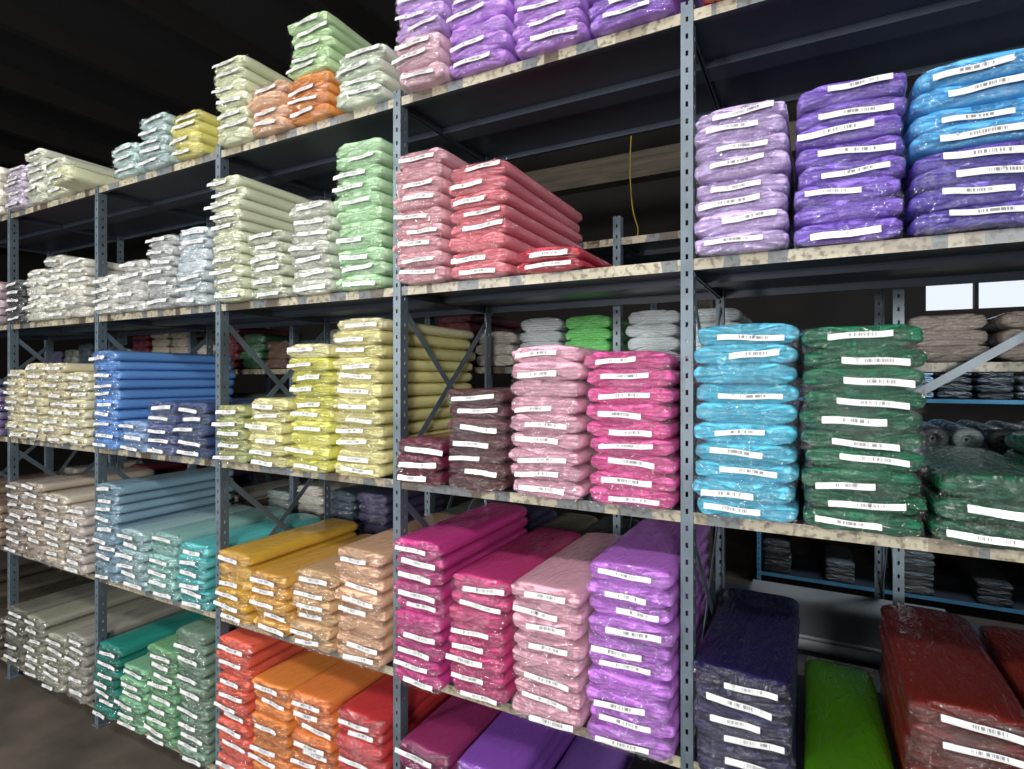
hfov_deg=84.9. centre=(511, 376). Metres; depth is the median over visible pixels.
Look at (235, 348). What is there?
bolts
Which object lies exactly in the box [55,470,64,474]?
bolts
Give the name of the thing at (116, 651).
bolts
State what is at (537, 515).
bolts
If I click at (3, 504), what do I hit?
bolts
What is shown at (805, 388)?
bolts
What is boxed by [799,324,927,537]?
bolts
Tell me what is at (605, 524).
bolts
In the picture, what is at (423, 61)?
fabric
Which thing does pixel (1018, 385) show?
bolts
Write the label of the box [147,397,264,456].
bolts
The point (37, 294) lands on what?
bolts
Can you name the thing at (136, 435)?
bolts
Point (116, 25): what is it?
ceiling
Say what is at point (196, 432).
bolts
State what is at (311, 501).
bolts
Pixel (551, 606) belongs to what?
bolts
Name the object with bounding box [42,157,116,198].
bolts
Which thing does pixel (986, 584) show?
bolts
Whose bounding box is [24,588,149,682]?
bolts
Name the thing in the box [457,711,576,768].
bolts
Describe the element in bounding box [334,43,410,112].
bolts
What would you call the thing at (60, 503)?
bolts
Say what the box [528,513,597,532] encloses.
bolts
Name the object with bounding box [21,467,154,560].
bolts
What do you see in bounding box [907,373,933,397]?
bolts
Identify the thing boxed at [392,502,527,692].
bolts
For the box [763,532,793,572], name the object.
bolts
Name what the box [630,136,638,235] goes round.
cable
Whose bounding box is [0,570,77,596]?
bolts
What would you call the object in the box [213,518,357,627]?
bolts
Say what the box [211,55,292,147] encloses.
bolts
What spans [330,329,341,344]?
bolts
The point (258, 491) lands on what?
bolts
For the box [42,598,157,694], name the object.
bolts
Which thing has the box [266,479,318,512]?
bolts
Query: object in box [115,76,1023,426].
wall
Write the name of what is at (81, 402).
bolts
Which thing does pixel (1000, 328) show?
bolts
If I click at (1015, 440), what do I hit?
bolts
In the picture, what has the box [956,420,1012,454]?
roll
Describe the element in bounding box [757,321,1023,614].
shelving rack
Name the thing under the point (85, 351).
bolts
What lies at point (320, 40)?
fabric
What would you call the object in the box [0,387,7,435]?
bolts
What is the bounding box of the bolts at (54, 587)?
[0,576,94,608]
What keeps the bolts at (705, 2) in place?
on the shelving rack at (680, 69)
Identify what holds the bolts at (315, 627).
on the shelving rack at (680, 69)
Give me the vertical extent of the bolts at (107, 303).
0.184 m
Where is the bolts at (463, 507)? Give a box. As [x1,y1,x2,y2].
[438,498,512,514]
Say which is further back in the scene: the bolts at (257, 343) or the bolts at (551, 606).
the bolts at (257, 343)
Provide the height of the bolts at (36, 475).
0.275 m
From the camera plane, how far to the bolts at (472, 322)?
2.58 m
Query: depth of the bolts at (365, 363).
1.87 m
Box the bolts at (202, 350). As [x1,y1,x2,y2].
[197,345,215,353]
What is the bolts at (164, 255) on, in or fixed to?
on the shelving rack at (680, 69)
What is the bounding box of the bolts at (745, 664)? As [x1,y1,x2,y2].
[692,588,799,768]
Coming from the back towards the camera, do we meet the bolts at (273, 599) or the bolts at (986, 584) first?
the bolts at (986, 584)
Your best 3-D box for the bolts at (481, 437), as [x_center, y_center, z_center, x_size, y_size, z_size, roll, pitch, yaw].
[0.021,0.185,1.883,0.216,0.302,0.606,0,0,28]
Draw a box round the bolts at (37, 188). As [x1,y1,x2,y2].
[24,148,114,205]
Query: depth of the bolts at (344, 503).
2.90 m
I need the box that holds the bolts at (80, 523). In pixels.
[63,501,94,574]
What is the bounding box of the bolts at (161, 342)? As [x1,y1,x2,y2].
[150,333,173,352]
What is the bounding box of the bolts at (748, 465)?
[692,323,802,524]
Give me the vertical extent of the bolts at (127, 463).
0.257 m
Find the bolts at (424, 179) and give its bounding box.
[392,147,468,285]
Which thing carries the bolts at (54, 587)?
on the shelving rack at (680, 69)
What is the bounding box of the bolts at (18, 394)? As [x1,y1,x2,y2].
[3,370,30,438]
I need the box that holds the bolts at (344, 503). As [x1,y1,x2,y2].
[330,484,381,534]
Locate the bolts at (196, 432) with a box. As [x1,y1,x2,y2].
[173,399,254,459]
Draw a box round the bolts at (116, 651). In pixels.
[92,610,206,723]
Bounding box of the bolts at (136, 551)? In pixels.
[115,504,254,592]
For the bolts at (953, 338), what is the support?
on the shelving rack at (666, 246)
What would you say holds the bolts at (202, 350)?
on the shelving rack at (666, 246)
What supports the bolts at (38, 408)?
on the shelving rack at (680, 69)
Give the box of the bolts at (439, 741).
[395,695,501,768]
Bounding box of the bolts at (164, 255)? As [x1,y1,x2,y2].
[142,235,185,309]
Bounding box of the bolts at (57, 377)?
[41,363,94,444]
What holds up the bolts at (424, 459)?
on the shelving rack at (680, 69)
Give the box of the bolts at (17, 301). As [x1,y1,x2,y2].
[5,280,31,323]
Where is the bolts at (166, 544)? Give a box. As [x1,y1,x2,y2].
[146,506,285,600]
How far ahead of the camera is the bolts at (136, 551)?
2.48 m
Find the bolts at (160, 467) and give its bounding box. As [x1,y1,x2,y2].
[130,460,213,474]
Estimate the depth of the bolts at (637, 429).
1.42 m
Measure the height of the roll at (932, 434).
0.078 m
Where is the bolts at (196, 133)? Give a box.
[169,108,224,161]
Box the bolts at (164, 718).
[144,633,183,750]
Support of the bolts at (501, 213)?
on the shelving rack at (680, 69)
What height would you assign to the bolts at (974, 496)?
0.148 m
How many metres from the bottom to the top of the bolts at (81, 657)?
0.326 m
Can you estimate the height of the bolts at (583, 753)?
0.320 m
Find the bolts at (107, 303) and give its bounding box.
[91,274,128,314]
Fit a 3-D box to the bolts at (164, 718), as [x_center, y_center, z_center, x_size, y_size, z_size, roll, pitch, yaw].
[-1.361,1.362,2.628,0.216,0.420,0.611,0,0,28]
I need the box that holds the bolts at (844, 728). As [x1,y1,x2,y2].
[803,659,893,768]
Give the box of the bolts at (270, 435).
[245,397,299,469]
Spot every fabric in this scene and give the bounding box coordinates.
[3,165,35,211]
[204,174,312,302]
[286,11,371,126]
[288,200,348,296]
[334,512,454,670]
[391,0,455,93]
[897,48,1023,238]
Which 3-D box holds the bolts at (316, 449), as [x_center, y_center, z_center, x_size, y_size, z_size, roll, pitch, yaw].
[-0.583,0.110,2.215,0.226,0.457,0.613,0,0,28]
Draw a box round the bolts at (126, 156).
[111,142,150,179]
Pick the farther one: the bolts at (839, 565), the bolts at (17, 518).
the bolts at (839, 565)
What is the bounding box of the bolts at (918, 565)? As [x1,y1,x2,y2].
[898,548,934,594]
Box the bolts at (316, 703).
[290,660,386,768]
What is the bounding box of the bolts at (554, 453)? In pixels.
[508,345,606,499]
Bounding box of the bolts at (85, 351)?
[78,343,133,362]
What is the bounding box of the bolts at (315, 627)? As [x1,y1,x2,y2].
[290,554,343,655]
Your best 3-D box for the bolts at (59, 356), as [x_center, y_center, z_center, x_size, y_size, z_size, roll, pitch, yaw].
[-3.384,-0.121,4.502,0.211,0.150,0.515,0,0,28]
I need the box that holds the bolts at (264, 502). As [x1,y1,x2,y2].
[242,498,269,507]
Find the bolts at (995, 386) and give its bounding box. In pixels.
[966,373,1014,399]
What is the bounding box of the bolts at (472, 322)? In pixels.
[437,314,519,366]
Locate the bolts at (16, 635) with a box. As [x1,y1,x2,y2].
[4,581,117,669]
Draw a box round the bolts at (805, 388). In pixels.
[794,380,810,396]
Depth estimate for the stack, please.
2.39 m
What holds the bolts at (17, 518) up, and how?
on the shelving rack at (680, 69)
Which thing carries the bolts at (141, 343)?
on the shelving rack at (666, 246)
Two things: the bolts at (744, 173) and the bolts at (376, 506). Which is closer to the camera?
the bolts at (744, 173)
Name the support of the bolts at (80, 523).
on the shelving rack at (680, 69)
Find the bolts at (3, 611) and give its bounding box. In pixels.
[0,607,7,657]
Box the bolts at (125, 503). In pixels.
[92,467,233,584]
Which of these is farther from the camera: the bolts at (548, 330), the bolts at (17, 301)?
the bolts at (17, 301)
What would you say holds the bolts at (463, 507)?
on the shelving rack at (666, 246)
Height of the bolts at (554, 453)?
0.428 m
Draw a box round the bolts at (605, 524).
[580,516,639,535]
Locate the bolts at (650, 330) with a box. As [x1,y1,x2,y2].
[626,310,687,354]
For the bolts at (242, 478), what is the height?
0.307 m
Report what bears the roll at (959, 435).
on the bolts
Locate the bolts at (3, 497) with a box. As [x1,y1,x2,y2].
[0,493,7,500]
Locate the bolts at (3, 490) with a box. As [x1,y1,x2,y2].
[0,483,7,493]
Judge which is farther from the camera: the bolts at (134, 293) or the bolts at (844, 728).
the bolts at (134, 293)
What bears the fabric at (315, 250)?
on the shelving rack at (680, 69)
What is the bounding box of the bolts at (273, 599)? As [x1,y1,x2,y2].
[249,533,374,636]
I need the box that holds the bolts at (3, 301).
[0,283,14,324]
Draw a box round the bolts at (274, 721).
[248,648,341,768]
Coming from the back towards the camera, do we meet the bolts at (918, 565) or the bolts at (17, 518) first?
the bolts at (918, 565)
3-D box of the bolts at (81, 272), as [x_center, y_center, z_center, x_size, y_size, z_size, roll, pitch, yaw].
[-1.972,-0.430,2.953,0.202,0.291,0.613,0,0,28]
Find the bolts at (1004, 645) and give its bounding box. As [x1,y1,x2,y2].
[978,626,1023,708]
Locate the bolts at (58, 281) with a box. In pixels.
[44,254,79,319]
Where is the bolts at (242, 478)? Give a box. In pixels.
[231,469,255,486]
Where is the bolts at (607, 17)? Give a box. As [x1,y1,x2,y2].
[589,0,702,38]
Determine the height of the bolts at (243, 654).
0.555 m
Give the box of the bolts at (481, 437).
[446,387,519,492]
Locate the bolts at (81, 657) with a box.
[64,601,185,703]
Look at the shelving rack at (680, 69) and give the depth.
1.77 m
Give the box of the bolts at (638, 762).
[627,754,687,768]
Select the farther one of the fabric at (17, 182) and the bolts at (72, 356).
the bolts at (72, 356)
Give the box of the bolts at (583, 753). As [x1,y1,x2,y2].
[556,735,633,768]
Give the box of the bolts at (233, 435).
[211,403,258,465]
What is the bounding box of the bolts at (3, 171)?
[0,167,8,215]
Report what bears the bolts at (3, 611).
on the shelving rack at (680, 69)
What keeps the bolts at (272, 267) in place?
on the shelving rack at (680, 69)
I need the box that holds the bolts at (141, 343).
[132,334,153,351]
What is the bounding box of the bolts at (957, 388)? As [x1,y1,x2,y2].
[930,373,971,398]
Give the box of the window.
[923,283,1023,313]
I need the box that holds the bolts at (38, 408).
[23,363,52,441]
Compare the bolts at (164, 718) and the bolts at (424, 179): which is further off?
the bolts at (164, 718)
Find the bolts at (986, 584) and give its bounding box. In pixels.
[960,561,1013,606]
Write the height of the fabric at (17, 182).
0.238 m
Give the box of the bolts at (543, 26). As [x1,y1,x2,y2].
[512,0,594,60]
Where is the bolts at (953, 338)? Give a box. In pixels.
[904,314,989,362]
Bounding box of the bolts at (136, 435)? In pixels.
[119,419,152,453]
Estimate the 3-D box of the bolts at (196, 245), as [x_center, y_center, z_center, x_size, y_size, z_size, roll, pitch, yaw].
[-1.179,-0.451,2.528,0.208,0.327,0.605,0,0,28]
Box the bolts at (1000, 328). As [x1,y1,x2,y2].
[977,311,1023,361]
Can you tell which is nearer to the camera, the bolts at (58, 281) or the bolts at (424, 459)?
the bolts at (424, 459)
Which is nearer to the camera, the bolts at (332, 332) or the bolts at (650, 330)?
the bolts at (650, 330)
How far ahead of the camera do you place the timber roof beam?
4.58 m
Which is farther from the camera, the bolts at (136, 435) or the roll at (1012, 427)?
the bolts at (136, 435)
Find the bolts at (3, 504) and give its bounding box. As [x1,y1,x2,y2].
[0,500,7,545]
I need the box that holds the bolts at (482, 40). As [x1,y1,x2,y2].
[446,0,521,79]
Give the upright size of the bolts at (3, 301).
0.236 m
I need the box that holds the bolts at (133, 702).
[114,654,152,735]
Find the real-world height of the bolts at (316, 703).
0.458 m
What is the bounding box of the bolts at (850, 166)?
[793,73,906,248]
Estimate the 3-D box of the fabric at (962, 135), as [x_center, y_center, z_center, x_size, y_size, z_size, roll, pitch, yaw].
[1.055,-0.457,1.339,0.247,0.337,0.620,0,0,28]
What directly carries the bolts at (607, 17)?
on the shelving rack at (680, 69)
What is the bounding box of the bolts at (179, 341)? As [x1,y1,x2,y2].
[170,331,215,353]
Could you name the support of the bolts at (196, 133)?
on the shelving rack at (680, 69)
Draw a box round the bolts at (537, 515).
[510,502,556,530]
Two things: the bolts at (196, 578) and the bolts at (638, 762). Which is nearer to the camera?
the bolts at (638, 762)
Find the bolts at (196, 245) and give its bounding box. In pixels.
[175,226,224,307]
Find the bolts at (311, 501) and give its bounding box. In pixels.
[297,480,356,520]
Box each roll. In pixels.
[914,421,948,445]
[927,419,983,447]
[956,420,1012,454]
[985,420,1023,431]
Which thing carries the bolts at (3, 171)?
on the shelving rack at (680, 69)
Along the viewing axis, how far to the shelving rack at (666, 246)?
2.26 m
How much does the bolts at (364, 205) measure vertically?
0.495 m
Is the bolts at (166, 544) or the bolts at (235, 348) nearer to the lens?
the bolts at (166, 544)
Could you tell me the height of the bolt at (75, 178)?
0.085 m
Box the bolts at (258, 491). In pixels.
[229,479,300,504]
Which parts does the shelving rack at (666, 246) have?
shelf, shelf, shelf, shelf, shelf, shelf, shelf, shelf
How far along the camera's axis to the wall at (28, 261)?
10.84 m
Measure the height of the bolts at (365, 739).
0.456 m
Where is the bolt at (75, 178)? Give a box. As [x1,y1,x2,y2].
[49,164,121,191]
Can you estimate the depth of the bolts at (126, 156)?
2.50 m
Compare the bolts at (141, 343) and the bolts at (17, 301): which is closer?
the bolts at (17, 301)
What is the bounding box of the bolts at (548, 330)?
[519,317,570,362]
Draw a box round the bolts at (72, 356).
[63,349,79,362]
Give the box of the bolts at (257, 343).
[239,334,323,368]
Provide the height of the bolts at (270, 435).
0.263 m
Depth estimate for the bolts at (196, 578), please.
2.28 m
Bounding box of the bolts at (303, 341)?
[299,340,323,343]
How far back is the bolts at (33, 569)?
3.77 m
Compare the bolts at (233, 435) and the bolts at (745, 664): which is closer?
the bolts at (745, 664)
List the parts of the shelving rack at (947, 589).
shelf, shelf, shelf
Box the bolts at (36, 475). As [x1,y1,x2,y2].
[0,472,59,483]
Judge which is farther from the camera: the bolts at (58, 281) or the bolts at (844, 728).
the bolts at (58, 281)
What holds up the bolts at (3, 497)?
on the shelving rack at (680, 69)
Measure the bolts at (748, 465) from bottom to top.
0.463 m
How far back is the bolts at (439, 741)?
1.80 m
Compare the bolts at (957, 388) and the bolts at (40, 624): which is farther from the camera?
the bolts at (957, 388)
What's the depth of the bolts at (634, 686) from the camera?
1.43 m
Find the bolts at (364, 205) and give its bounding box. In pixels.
[332,137,411,291]
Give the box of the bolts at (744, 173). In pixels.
[694,99,794,257]
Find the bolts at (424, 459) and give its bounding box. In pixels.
[395,431,455,488]
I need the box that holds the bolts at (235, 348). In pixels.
[224,328,302,369]
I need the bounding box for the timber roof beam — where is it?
[525,99,907,196]
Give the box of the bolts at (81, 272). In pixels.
[62,258,124,318]
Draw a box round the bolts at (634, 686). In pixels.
[585,518,710,760]
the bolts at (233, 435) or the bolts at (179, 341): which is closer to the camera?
the bolts at (233, 435)
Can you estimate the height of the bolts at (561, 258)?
0.068 m
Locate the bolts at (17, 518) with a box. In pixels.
[4,468,126,555]
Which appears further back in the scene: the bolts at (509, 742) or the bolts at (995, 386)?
the bolts at (995, 386)
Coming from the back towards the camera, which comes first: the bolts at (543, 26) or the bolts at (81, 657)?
the bolts at (81, 657)
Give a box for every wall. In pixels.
[0,242,114,466]
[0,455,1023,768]
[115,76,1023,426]
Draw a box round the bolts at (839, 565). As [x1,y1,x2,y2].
[823,545,854,582]
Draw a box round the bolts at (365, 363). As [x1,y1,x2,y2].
[332,317,475,478]
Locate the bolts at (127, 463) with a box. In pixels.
[64,459,143,473]
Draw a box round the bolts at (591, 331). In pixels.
[565,315,631,350]
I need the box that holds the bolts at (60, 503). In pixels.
[44,487,94,569]
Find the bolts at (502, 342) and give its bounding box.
[475,331,522,366]
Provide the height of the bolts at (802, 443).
0.251 m
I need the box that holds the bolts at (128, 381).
[88,350,235,449]
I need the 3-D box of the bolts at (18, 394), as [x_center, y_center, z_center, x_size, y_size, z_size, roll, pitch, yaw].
[-2.549,0.148,3.266,0.220,0.378,0.616,0,0,28]
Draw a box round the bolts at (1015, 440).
[1004,431,1023,462]
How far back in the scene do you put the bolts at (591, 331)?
2.26 m
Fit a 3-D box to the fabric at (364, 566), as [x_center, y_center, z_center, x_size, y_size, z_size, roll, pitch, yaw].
[-0.379,0.764,2.098,0.221,0.381,0.601,0,0,28]
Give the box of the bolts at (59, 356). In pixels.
[49,351,65,362]
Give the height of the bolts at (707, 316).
0.205 m
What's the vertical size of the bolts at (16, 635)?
0.326 m
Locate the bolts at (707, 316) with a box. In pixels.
[686,308,752,349]
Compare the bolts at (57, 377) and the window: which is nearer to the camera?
the bolts at (57, 377)
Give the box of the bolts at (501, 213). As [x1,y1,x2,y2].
[448,159,582,280]
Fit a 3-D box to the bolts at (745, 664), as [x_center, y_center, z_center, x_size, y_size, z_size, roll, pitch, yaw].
[0.660,0.816,1.538,0.232,0.272,0.598,0,0,28]
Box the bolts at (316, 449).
[285,344,344,472]
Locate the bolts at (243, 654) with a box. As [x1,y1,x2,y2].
[214,627,306,768]
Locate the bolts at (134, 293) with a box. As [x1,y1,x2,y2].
[116,260,156,312]
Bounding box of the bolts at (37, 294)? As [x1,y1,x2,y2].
[22,269,54,321]
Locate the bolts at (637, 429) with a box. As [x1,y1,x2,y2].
[583,351,704,510]
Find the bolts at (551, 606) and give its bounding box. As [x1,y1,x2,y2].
[511,532,622,734]
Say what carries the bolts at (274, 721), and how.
on the shelving rack at (680, 69)
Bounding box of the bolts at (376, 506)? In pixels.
[356,487,444,534]
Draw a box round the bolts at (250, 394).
[230,392,291,397]
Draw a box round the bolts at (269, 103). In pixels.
[247,79,297,138]
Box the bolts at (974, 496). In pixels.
[914,445,1023,551]
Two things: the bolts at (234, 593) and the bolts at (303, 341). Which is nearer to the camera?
the bolts at (234, 593)
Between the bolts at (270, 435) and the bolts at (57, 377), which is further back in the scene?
the bolts at (57, 377)
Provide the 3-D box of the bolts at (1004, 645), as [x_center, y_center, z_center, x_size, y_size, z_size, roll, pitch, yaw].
[1.250,0.816,1.266,0.213,0.273,0.608,0,0,28]
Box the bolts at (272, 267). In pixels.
[245,229,303,299]
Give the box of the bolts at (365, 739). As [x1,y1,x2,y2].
[336,674,451,768]
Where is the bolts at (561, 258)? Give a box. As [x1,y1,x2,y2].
[515,245,612,274]
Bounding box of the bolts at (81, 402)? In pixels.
[62,372,94,445]
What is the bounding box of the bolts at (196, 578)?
[175,513,320,611]
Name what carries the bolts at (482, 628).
on the shelving rack at (680, 69)
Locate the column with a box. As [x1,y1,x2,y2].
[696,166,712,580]
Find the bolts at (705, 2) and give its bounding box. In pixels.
[702,0,722,5]
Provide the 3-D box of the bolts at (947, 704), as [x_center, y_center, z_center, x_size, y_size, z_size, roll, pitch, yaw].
[1.052,0.806,1.363,0.230,0.292,0.610,0,0,28]
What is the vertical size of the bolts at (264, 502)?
0.205 m
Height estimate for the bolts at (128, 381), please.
0.463 m
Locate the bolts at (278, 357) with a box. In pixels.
[264,340,300,368]
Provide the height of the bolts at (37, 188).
0.274 m
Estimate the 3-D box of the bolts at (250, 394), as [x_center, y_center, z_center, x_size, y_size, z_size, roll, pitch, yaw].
[-1.581,0.275,3.544,0.216,0.359,0.524,0,0,28]
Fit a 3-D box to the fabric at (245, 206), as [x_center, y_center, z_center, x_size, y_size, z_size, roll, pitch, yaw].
[-0.965,-0.528,2.408,0.201,0.485,0.633,0,0,28]
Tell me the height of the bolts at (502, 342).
0.158 m
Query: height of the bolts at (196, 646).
0.538 m
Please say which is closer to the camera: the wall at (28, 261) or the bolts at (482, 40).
the bolts at (482, 40)
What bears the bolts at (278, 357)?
on the shelving rack at (666, 246)
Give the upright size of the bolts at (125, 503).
0.459 m
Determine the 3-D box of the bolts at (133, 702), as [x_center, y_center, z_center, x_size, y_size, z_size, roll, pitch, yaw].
[-1.552,1.432,2.730,0.213,0.275,0.616,0,0,28]
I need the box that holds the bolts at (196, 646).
[173,616,239,766]
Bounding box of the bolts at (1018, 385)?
[1008,376,1023,399]
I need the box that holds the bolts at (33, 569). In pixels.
[0,561,59,585]
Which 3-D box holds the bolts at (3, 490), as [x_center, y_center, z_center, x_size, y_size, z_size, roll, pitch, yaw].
[-3.173,0.812,3.593,0.216,0.272,0.615,0,0,28]
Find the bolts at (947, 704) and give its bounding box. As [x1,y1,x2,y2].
[878,604,1023,768]
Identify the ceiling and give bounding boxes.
[0,0,400,168]
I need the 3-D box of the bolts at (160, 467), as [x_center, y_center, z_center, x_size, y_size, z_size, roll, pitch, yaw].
[-2.388,0.761,3.972,0.210,0.346,0.520,0,0,28]
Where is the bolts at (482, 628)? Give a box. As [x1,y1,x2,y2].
[445,527,581,706]
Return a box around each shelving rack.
[0,0,1023,768]
[44,216,1023,692]
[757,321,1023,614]
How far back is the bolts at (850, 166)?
1.20 m
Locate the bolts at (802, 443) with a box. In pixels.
[799,427,805,481]
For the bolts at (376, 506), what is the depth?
2.80 m
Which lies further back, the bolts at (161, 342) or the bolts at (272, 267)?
the bolts at (161, 342)

